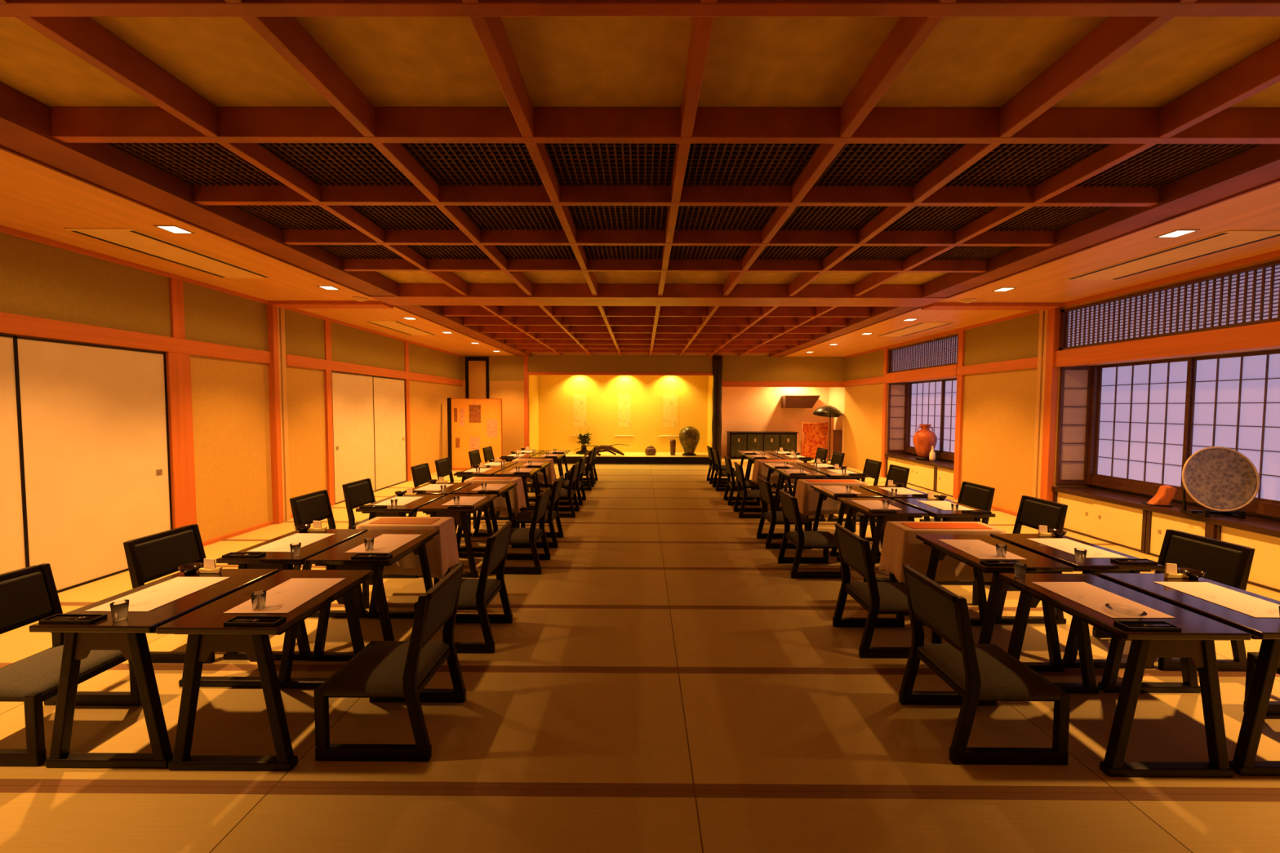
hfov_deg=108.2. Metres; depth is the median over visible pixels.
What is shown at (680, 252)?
ceiling
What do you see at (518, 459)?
table runner
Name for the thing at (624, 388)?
scroll
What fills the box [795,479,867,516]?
tablecloth
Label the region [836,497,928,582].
table
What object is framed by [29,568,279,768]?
table
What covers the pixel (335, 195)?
ceiling beam
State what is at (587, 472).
chair
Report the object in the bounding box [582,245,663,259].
grille
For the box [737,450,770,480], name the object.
table
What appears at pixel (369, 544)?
glass tumbler
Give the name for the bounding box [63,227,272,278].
ceiling vent
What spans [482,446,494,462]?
chair
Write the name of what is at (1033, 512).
chair
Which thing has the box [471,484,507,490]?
place mat
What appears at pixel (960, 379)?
post
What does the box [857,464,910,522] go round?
chair
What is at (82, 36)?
ceiling beam
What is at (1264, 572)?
base cabinet
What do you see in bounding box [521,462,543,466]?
place mat
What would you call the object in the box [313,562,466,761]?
chair
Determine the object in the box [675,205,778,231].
ceiling
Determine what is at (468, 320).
ceiling beam
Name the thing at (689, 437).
jar
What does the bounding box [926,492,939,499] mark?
folded napkin
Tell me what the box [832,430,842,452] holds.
pedestal
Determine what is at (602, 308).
ceiling beam
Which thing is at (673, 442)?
slim vase
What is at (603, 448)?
driftwood
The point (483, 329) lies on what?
ceiling beam
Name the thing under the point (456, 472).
tray
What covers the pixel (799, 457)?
tray
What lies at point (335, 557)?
table
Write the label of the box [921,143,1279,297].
ceiling beam
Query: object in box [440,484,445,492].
glass tumbler
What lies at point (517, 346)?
ceiling beam
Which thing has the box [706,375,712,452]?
wall
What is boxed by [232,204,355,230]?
ceiling grille
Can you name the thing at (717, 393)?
pillar
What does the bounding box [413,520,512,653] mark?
chair
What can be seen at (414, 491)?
tray
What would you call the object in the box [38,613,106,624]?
tray
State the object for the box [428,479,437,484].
bowl
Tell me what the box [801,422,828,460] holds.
decorative panel
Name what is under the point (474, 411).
picture
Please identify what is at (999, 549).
glass tumbler
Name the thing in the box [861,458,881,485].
chair
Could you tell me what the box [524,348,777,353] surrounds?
ceiling beam
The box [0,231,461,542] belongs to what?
wall
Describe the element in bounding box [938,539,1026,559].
place mat
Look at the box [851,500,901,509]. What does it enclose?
place mat
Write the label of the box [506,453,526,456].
place mat
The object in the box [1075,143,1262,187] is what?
grille
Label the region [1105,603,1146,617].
glass dish
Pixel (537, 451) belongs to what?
table
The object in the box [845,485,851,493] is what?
glass tumbler
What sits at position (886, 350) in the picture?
post
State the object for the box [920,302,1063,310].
trim
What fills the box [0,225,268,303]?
trim
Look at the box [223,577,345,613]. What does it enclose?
place mat
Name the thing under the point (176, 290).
post
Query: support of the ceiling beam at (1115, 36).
attached to the ceiling panel at (393, 61)
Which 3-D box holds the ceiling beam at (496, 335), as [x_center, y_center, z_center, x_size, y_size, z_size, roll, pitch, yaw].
[0.270,-1.925,9.794,6.720,0.157,0.060,0,3,0]
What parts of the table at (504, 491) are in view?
leg, foot rail, leg, foot rail, leg, leg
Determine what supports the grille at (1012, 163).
attached to the ceiling panel at (393, 61)
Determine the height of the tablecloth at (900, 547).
0.433 m
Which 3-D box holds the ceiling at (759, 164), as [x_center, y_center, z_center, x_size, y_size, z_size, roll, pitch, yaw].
[0.665,-1.673,2.856,0.789,0.048,0.734,0,3,0]
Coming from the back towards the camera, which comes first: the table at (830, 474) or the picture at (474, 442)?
the picture at (474, 442)
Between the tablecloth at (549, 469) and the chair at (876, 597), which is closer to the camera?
the chair at (876, 597)
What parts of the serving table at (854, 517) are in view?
leg, leg, leg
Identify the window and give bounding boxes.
[887,333,958,460]
[1055,259,1279,517]
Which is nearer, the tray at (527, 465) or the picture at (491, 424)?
the tray at (527, 465)
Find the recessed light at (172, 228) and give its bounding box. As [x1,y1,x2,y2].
[153,225,195,233]
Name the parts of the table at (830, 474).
leg, foot rail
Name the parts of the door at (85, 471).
sliding panel, finger pull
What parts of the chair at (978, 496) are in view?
seat, post, backrest, rail, post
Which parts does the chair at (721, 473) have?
post, backrest, post, seat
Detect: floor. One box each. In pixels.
[0,463,1279,852]
[553,452,709,464]
[721,457,843,465]
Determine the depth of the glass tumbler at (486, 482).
5.37 m
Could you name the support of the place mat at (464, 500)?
on the table at (435, 508)
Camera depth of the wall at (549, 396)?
14.69 m
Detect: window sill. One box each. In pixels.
[884,453,954,470]
[1051,486,1279,537]
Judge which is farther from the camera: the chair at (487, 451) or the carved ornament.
the chair at (487, 451)
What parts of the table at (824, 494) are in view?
leg, under frame, leg, leg, foot rail, leg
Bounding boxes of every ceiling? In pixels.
[0,149,1279,356]
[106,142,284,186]
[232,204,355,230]
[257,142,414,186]
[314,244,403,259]
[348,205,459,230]
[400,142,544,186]
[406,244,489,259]
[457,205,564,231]
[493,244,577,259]
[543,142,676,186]
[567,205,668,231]
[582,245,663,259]
[669,245,751,260]
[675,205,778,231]
[683,143,821,186]
[755,245,839,260]
[778,205,888,231]
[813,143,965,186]
[843,245,928,260]
[883,206,999,231]
[930,245,1019,260]
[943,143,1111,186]
[988,206,1114,231]
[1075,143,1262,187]
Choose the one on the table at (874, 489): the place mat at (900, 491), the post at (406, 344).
the place mat at (900, 491)
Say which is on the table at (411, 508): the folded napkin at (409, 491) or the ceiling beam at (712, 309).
the folded napkin at (409, 491)
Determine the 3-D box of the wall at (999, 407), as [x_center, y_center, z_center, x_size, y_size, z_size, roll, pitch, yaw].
[6.116,-0.229,4.817,0.712,3.400,16.700,0,3,0]
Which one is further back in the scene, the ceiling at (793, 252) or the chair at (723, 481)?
the chair at (723, 481)
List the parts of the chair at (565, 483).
seat, post, post, backrest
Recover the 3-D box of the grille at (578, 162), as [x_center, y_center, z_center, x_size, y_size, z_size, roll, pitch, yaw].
[-0.172,-1.676,2.859,0.789,0.048,0.734,0,3,0]
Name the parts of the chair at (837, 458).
backrest, post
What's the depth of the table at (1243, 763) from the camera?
2.17 m
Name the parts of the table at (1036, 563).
leg, foot rail, leg, leg, under frame, foot rail, leg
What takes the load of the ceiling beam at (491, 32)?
attached to the ceiling panel at (393, 61)
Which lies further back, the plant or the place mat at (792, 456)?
the plant
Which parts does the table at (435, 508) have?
leg, foot rail, under frame, leg, foot rail, leg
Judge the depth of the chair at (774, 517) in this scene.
5.43 m
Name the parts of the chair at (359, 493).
post, rail, backrest, rail, post, seat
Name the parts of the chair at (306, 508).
post, rail, backrest, rail, post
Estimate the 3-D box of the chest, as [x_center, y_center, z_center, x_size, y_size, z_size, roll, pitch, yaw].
[3.680,0.565,14.037,2.060,0.810,0.490,0,3,0]
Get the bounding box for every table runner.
[368,518,439,524]
[471,477,513,479]
[518,458,546,460]
[760,459,798,461]
[806,480,858,482]
[901,522,992,528]
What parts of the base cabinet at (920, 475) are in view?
door, door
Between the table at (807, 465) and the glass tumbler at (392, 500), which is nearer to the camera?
the glass tumbler at (392, 500)
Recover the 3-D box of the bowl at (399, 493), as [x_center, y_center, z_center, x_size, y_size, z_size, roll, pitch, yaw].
[-2.611,0.730,5.039,0.104,0.042,0.104,0,3,0]
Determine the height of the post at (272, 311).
3.080 m
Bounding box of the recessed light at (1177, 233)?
[1154,229,1199,237]
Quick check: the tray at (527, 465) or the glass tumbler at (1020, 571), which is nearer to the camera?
the glass tumbler at (1020, 571)
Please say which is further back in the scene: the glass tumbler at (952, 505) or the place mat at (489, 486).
the place mat at (489, 486)
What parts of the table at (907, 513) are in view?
leg, foot rail, leg, leg, foot rail, under frame, leg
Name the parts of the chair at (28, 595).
rail, backrest, rail, leg, post, seat, seat frame, leg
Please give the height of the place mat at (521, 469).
0.002 m
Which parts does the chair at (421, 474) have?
post, rail, backrest, rail, post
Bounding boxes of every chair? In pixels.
[0,563,142,766]
[123,524,214,663]
[289,489,335,569]
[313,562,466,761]
[342,478,408,528]
[410,462,431,516]
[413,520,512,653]
[434,457,453,482]
[468,449,481,467]
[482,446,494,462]
[490,487,550,574]
[511,475,563,547]
[546,461,579,517]
[551,455,586,505]
[564,448,594,490]
[570,445,597,484]
[706,445,734,484]
[712,448,742,491]
[723,456,759,505]
[733,462,775,518]
[756,476,812,549]
[777,489,841,578]
[813,447,827,462]
[826,451,844,479]
[832,523,942,658]
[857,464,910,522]
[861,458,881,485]
[898,564,1071,764]
[919,481,995,524]
[1007,495,1067,591]
[1092,529,1254,671]
[1243,652,1279,715]
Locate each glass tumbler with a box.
[109,599,128,621]
[250,590,266,610]
[289,542,301,556]
[364,537,373,551]
[390,498,397,507]
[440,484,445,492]
[453,496,459,504]
[481,482,486,489]
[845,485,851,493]
[882,499,888,508]
[891,488,897,496]
[951,503,958,512]
[995,543,1007,558]
[1013,562,1026,578]
[1074,547,1087,562]
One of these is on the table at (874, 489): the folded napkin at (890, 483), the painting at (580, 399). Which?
the folded napkin at (890, 483)
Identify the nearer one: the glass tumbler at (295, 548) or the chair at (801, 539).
the glass tumbler at (295, 548)
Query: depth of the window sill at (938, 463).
9.53 m
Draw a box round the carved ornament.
[1142,484,1177,506]
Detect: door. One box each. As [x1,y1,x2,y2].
[0,334,172,593]
[331,371,406,504]
[465,356,489,398]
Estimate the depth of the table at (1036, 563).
2.93 m
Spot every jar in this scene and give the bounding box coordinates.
[679,426,700,456]
[912,424,937,457]
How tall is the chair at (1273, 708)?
0.785 m
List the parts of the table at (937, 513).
leg, leg, under frame, foot rail, leg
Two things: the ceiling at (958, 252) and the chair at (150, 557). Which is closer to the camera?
the chair at (150, 557)
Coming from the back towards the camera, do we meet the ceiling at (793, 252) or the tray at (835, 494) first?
the tray at (835, 494)
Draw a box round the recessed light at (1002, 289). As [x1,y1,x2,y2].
[991,287,1016,291]
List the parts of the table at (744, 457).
leg, leg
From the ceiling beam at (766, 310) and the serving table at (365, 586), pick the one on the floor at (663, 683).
the serving table at (365, 586)
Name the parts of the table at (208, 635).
leg, foot rail, leg, leg, foot rail, under frame, leg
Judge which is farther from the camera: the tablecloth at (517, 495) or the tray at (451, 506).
the tablecloth at (517, 495)
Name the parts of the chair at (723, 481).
post, backrest, post, seat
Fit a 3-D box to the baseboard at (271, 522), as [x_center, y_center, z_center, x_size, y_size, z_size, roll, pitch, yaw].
[-5.117,1.336,6.458,0.020,0.050,2.260,0,3,0]
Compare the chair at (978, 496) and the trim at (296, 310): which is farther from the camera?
the trim at (296, 310)
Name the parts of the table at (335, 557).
leg, foot rail, under frame, leg, leg, foot rail, leg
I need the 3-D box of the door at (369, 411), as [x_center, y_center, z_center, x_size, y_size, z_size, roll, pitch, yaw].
[-5.096,0.147,8.873,0.031,2.215,2.390,0,3,0]
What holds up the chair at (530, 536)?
on the floor at (663, 683)
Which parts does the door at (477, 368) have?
panel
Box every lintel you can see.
[885,364,957,382]
[1054,320,1279,367]
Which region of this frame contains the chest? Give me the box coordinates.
[726,431,798,458]
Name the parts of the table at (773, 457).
leg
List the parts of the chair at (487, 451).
post, backrest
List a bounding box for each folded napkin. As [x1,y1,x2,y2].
[197,558,222,573]
[309,520,327,531]
[404,488,417,495]
[436,476,447,483]
[478,462,487,467]
[493,457,501,462]
[816,458,823,463]
[834,464,842,469]
[887,480,897,486]
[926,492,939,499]
[1037,524,1055,536]
[1164,563,1189,578]
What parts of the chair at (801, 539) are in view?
post, rail, backrest, rail, post, seat frame, seat, leg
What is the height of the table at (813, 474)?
0.680 m
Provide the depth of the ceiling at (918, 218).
3.76 m
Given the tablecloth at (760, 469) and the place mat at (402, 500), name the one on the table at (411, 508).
the place mat at (402, 500)
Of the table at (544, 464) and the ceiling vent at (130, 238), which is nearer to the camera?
the ceiling vent at (130, 238)
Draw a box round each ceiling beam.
[0,0,467,295]
[0,0,1279,17]
[0,81,399,297]
[50,106,1279,143]
[193,182,1159,206]
[224,0,532,295]
[283,226,1055,246]
[342,257,986,272]
[370,283,947,306]
[391,305,531,356]
[443,305,871,317]
[462,0,597,295]
[463,315,847,326]
[480,305,562,355]
[480,324,828,333]
[493,333,812,339]
[505,338,799,345]
[515,344,787,349]
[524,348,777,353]
[539,306,592,355]
[597,306,622,355]
[648,306,660,355]
[657,0,716,295]
[679,306,719,355]
[708,306,778,355]
[723,0,956,296]
[737,306,835,356]
[768,306,923,357]
[788,0,1196,296]
[853,39,1279,296]
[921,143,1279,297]
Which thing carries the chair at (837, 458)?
on the floor at (663, 683)
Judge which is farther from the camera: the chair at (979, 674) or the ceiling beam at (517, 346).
the ceiling beam at (517, 346)
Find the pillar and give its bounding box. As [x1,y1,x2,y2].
[711,355,722,465]
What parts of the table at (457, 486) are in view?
leg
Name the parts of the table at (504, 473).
leg, foot rail, under frame, leg, foot rail, leg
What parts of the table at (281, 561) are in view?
leg, under frame, foot rail, leg, leg, foot rail, leg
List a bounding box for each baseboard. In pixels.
[202,514,293,546]
[991,506,1017,515]
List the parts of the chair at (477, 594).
seat, seat frame, post, rail, backrest, rail, post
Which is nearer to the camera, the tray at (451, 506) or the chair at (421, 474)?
the tray at (451, 506)
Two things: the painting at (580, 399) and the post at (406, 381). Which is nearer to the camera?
the post at (406, 381)
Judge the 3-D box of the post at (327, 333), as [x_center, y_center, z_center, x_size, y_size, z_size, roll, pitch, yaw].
[-5.094,-1.402,7.554,0.035,0.645,0.130,0,3,0]
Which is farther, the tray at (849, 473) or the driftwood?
the driftwood
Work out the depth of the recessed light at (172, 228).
3.74 m
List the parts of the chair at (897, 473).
post, backrest, rail, post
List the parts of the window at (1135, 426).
shoji panel, transom frame, frame, shoji panel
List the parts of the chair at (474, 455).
post, backrest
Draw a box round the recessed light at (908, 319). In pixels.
[902,318,918,320]
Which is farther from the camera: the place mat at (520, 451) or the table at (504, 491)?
the place mat at (520, 451)
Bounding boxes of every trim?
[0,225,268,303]
[0,311,271,363]
[265,300,393,308]
[284,308,462,356]
[285,354,462,385]
[523,355,529,449]
[528,372,712,375]
[721,381,844,387]
[843,376,885,386]
[844,249,1279,358]
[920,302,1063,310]
[956,356,1043,375]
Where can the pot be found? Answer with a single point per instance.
(650, 451)
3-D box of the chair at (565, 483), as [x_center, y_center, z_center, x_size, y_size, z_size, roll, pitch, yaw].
[-1.218,0.917,7.953,0.542,0.785,0.464,0,3,1]
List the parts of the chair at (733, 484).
post, backrest, post, seat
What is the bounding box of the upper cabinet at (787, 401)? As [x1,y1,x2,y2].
[781,395,819,408]
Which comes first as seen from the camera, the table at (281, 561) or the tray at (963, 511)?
the table at (281, 561)
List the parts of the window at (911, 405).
transom frame, shoji panel, frame, shoji panel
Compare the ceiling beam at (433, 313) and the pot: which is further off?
the pot
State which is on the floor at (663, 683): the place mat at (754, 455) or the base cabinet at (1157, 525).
the base cabinet at (1157, 525)
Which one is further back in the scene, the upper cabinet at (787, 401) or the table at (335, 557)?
the upper cabinet at (787, 401)
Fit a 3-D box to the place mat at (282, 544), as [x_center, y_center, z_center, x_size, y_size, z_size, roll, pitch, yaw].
[-2.474,0.826,3.311,0.300,0.002,0.440,0,3,1]
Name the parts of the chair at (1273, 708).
leg, seat, seat frame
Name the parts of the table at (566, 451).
leg, leg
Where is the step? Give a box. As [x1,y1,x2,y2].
[553,456,709,463]
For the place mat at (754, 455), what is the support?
on the table at (773, 457)
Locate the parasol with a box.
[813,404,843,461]
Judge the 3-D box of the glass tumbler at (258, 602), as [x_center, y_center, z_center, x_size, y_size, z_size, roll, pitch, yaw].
[-1.828,0.836,2.222,0.060,0.078,0.060,0,3,0]
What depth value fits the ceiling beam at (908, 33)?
2.20 m
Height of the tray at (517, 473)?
0.016 m
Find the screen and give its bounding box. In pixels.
[447,397,502,470]
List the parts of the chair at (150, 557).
post, rail, backrest, rail, post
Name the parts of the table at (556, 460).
leg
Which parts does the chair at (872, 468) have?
post, backrest, rail, post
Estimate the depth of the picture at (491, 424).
11.98 m
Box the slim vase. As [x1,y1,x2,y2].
[670,439,675,455]
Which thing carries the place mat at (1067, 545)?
on the table at (1093, 566)
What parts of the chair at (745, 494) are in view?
post, backrest, post, seat frame, seat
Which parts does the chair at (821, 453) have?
backrest, post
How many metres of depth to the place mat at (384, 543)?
3.29 m
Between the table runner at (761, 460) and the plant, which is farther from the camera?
the plant
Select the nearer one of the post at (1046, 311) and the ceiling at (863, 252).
the ceiling at (863, 252)
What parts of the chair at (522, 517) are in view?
leg, leg, seat, seat frame, post, post, backrest, rail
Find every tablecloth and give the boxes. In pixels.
[355,516,459,579]
[463,476,526,514]
[512,458,555,484]
[751,459,804,484]
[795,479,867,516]
[878,521,1006,583]
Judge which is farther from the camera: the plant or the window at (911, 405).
the plant
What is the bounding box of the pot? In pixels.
[644,444,656,455]
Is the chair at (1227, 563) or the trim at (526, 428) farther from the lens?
the trim at (526, 428)
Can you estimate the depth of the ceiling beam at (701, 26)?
2.23 m
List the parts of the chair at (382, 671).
leg, seat, seat frame, post, rail, backrest, rail, post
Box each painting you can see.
[573,393,586,426]
[617,393,631,426]
[662,394,676,426]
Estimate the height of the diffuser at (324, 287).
0.003 m
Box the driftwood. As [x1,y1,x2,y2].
[575,444,628,455]
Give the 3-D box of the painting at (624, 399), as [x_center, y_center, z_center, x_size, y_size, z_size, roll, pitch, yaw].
[-0.494,-0.509,14.687,0.410,1.050,0.002,0,3,0]
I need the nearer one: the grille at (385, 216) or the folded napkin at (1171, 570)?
the folded napkin at (1171, 570)
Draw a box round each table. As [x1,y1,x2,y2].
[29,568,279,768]
[155,569,373,771]
[216,528,368,660]
[305,529,439,661]
[355,494,444,577]
[362,567,450,608]
[403,482,471,537]
[417,493,497,577]
[452,482,516,551]
[453,466,506,519]
[466,508,519,532]
[478,461,518,467]
[493,467,542,519]
[499,453,536,492]
[508,462,551,507]
[511,449,544,484]
[529,453,564,493]
[538,449,570,484]
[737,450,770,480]
[745,454,782,493]
[762,462,807,508]
[764,450,793,486]
[773,454,813,493]
[774,468,826,521]
[796,462,835,479]
[804,515,863,536]
[810,484,883,556]
[813,468,868,521]
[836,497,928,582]
[858,485,934,541]
[888,572,977,615]
[893,497,995,585]
[915,534,1073,671]
[990,533,1164,668]
[998,573,1251,777]
[1097,573,1279,776]
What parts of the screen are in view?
post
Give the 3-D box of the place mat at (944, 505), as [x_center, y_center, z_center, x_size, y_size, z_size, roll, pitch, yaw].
[3.047,0.788,4.625,0.300,0.002,0.440,0,3,1]
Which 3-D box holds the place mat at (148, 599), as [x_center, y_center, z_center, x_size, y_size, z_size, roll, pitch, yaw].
[-2.478,0.865,2.411,0.300,0.002,0.440,0,3,0]
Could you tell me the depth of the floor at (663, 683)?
2.30 m
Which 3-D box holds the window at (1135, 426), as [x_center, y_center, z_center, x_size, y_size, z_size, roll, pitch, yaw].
[6.055,-0.304,4.238,0.590,2.400,4.364,0,3,0]
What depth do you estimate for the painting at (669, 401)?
14.68 m
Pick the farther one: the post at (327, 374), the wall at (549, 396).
the wall at (549, 396)
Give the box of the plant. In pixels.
[575,426,592,453]
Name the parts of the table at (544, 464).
leg, foot rail, leg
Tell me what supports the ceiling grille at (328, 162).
attached to the ceiling panel at (393, 61)
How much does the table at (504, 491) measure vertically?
0.680 m
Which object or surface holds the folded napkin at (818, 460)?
on the table at (807, 465)
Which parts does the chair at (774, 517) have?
post, rail, backrest, post, seat frame, seat, leg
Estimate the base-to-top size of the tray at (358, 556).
0.016 m
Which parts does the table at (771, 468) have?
leg, leg, leg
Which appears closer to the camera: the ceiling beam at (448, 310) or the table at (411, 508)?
the table at (411, 508)
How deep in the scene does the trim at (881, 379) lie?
11.81 m
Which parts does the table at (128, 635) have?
leg, foot rail, under frame, leg, leg, foot rail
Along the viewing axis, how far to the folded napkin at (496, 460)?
8.07 m
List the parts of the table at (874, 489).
leg, foot rail, leg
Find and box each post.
[164,351,196,528]
[168,277,185,339]
[266,304,283,524]
[324,320,331,360]
[324,369,334,506]
[404,342,408,372]
[404,378,411,481]
[880,348,888,477]
[952,330,964,499]
[1040,307,1060,501]
[1205,523,1215,538]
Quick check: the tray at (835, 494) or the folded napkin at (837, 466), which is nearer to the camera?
the tray at (835, 494)
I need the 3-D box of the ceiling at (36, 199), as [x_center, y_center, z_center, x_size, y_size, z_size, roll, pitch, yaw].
[0.327,-1.679,4.780,10.900,0.100,16.700,0,3,0]
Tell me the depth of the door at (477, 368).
13.15 m
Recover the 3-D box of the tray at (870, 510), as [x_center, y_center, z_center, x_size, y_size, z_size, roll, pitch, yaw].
[2.271,0.791,4.333,0.228,0.016,0.068,0,3,0]
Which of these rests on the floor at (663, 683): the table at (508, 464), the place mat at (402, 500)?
the table at (508, 464)
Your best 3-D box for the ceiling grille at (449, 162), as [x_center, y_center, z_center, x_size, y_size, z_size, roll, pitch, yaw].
[-1.009,-1.679,2.863,0.789,0.048,0.734,0,3,0]
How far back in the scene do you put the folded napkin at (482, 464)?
7.32 m
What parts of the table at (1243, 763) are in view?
leg, foot rail, leg, foot rail, leg, under frame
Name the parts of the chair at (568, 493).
seat, seat frame, post, post, backrest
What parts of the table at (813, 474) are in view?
leg, leg, under frame, foot rail, leg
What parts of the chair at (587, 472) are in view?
seat, post, post, backrest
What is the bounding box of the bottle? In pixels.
[928,446,935,462]
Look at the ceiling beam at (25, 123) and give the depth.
3.05 m
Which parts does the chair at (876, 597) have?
post, rail, backrest, rail, post, seat frame, seat, leg, leg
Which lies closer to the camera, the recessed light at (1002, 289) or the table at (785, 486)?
the recessed light at (1002, 289)
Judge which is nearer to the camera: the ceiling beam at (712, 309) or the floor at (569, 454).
the ceiling beam at (712, 309)
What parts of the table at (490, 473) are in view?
leg, foot rail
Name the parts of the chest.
door, door, door, door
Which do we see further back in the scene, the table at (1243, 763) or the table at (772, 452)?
the table at (772, 452)
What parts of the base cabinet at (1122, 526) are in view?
door, door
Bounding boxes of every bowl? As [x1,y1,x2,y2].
[177,562,202,574]
[294,524,311,532]
[395,490,404,496]
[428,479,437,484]
[894,482,904,487]
[935,494,946,500]
[1048,528,1066,537]
[1177,567,1205,579]
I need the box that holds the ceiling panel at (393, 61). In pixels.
[0,16,1279,284]
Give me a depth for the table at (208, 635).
2.11 m
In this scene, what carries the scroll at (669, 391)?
attached to the wall at (549, 396)
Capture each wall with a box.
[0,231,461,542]
[461,352,845,461]
[528,375,707,452]
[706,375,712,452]
[843,256,1279,519]
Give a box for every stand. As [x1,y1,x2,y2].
[915,456,929,460]
[1179,477,1245,519]
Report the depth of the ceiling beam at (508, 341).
10.60 m
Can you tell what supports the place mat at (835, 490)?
on the table at (824, 494)
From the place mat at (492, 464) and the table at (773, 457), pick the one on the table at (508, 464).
the place mat at (492, 464)
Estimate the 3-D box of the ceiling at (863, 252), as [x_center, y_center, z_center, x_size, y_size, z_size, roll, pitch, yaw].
[2.346,-1.737,4.448,0.789,0.048,0.752,0,3,0]
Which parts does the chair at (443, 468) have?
post, rail, backrest, post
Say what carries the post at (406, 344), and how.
attached to the wall at (40, 280)
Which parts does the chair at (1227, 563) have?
post, leg, rail, backrest, rail, post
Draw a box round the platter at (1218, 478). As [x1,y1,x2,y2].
[1182,446,1259,511]
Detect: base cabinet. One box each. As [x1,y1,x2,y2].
[885,456,935,492]
[934,466,953,497]
[1053,491,1147,553]
[1145,511,1206,557]
[1214,524,1279,592]
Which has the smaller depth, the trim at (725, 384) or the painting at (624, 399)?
the trim at (725, 384)
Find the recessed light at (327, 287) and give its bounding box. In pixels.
[316,285,340,289]
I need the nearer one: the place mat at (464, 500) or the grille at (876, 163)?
the grille at (876, 163)
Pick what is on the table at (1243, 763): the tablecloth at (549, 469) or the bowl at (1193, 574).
the bowl at (1193, 574)
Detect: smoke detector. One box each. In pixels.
[351,296,368,301]
[960,297,977,302]
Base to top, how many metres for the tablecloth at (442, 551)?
0.433 m
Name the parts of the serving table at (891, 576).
leg, leg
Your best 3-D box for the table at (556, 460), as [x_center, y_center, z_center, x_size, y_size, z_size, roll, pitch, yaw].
[-1.828,0.914,9.177,0.560,0.680,0.730,0,3,0]
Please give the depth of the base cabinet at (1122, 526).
5.75 m
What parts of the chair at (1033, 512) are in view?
post, rail, backrest, rail, post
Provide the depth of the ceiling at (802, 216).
3.77 m
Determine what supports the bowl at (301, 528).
on the table at (281, 561)
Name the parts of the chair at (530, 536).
seat, seat frame, post, backrest, post, rail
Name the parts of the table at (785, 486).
leg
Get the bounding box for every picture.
[453,408,457,422]
[455,437,459,448]
[459,408,464,426]
[468,404,480,422]
[469,436,479,452]
[486,419,497,436]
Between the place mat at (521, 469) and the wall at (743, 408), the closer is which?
the place mat at (521, 469)
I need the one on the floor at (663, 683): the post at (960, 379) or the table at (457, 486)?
the table at (457, 486)
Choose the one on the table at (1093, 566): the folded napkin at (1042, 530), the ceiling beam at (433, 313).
the folded napkin at (1042, 530)
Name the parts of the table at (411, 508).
leg, under frame, foot rail, leg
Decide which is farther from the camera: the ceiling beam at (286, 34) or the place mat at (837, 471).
the place mat at (837, 471)
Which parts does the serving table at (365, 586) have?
leg, leg, leg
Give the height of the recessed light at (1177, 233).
0.006 m
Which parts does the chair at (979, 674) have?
post, rail, backrest, rail, post, seat frame, seat, leg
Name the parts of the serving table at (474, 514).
leg, leg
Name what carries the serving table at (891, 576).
on the floor at (663, 683)
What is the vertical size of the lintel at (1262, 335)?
0.220 m
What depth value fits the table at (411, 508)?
4.45 m
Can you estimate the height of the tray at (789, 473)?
0.016 m
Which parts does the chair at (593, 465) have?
post, post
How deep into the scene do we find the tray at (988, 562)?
2.89 m
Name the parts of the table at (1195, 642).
leg, foot rail, leg, under frame, leg, foot rail, leg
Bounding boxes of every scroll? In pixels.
[569,379,590,435]
[614,379,634,435]
[659,379,679,436]
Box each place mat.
[84,577,230,611]
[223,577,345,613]
[246,533,334,551]
[344,533,421,553]
[373,496,423,505]
[413,484,453,490]
[441,496,486,505]
[464,468,491,472]
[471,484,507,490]
[484,462,505,466]
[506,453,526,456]
[508,468,533,472]
[520,450,534,452]
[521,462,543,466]
[541,453,558,456]
[549,450,565,453]
[742,451,760,453]
[750,454,771,457]
[769,463,794,466]
[774,451,791,453]
[782,469,809,473]
[786,455,804,457]
[809,463,835,466]
[820,486,862,493]
[826,469,856,474]
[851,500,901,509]
[878,487,921,494]
[917,500,973,510]
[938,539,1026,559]
[1027,538,1126,557]
[1031,582,1174,617]
[1154,582,1279,617]
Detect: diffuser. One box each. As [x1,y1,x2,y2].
[157,226,189,232]
[320,286,337,289]
[996,288,1013,290]
[1160,231,1192,236]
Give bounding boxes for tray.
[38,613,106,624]
[222,552,266,558]
[223,615,286,626]
[351,553,392,559]
[359,505,386,508]
[404,490,426,493]
[448,505,474,508]
[455,471,473,473]
[477,490,499,493]
[513,471,530,474]
[526,465,542,466]
[774,466,790,467]
[789,473,806,475]
[799,457,812,458]
[833,493,857,496]
[848,473,866,475]
[868,509,897,512]
[911,493,935,497]
[961,510,991,513]
[980,560,1024,566]
[1110,558,1158,564]
[1113,620,1182,631]
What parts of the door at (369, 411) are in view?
sliding panel, sliding panel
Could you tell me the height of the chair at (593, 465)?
0.785 m
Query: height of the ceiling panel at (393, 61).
0.080 m
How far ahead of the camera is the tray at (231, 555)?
2.97 m
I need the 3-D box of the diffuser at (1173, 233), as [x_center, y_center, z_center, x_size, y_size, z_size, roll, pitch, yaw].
[4.362,-1.568,3.765,0.140,0.003,0.140,0,3,0]
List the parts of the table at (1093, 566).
leg, foot rail, leg, leg, foot rail, under frame, leg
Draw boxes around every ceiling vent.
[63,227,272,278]
[364,320,436,335]
[876,322,953,336]
[1064,230,1279,279]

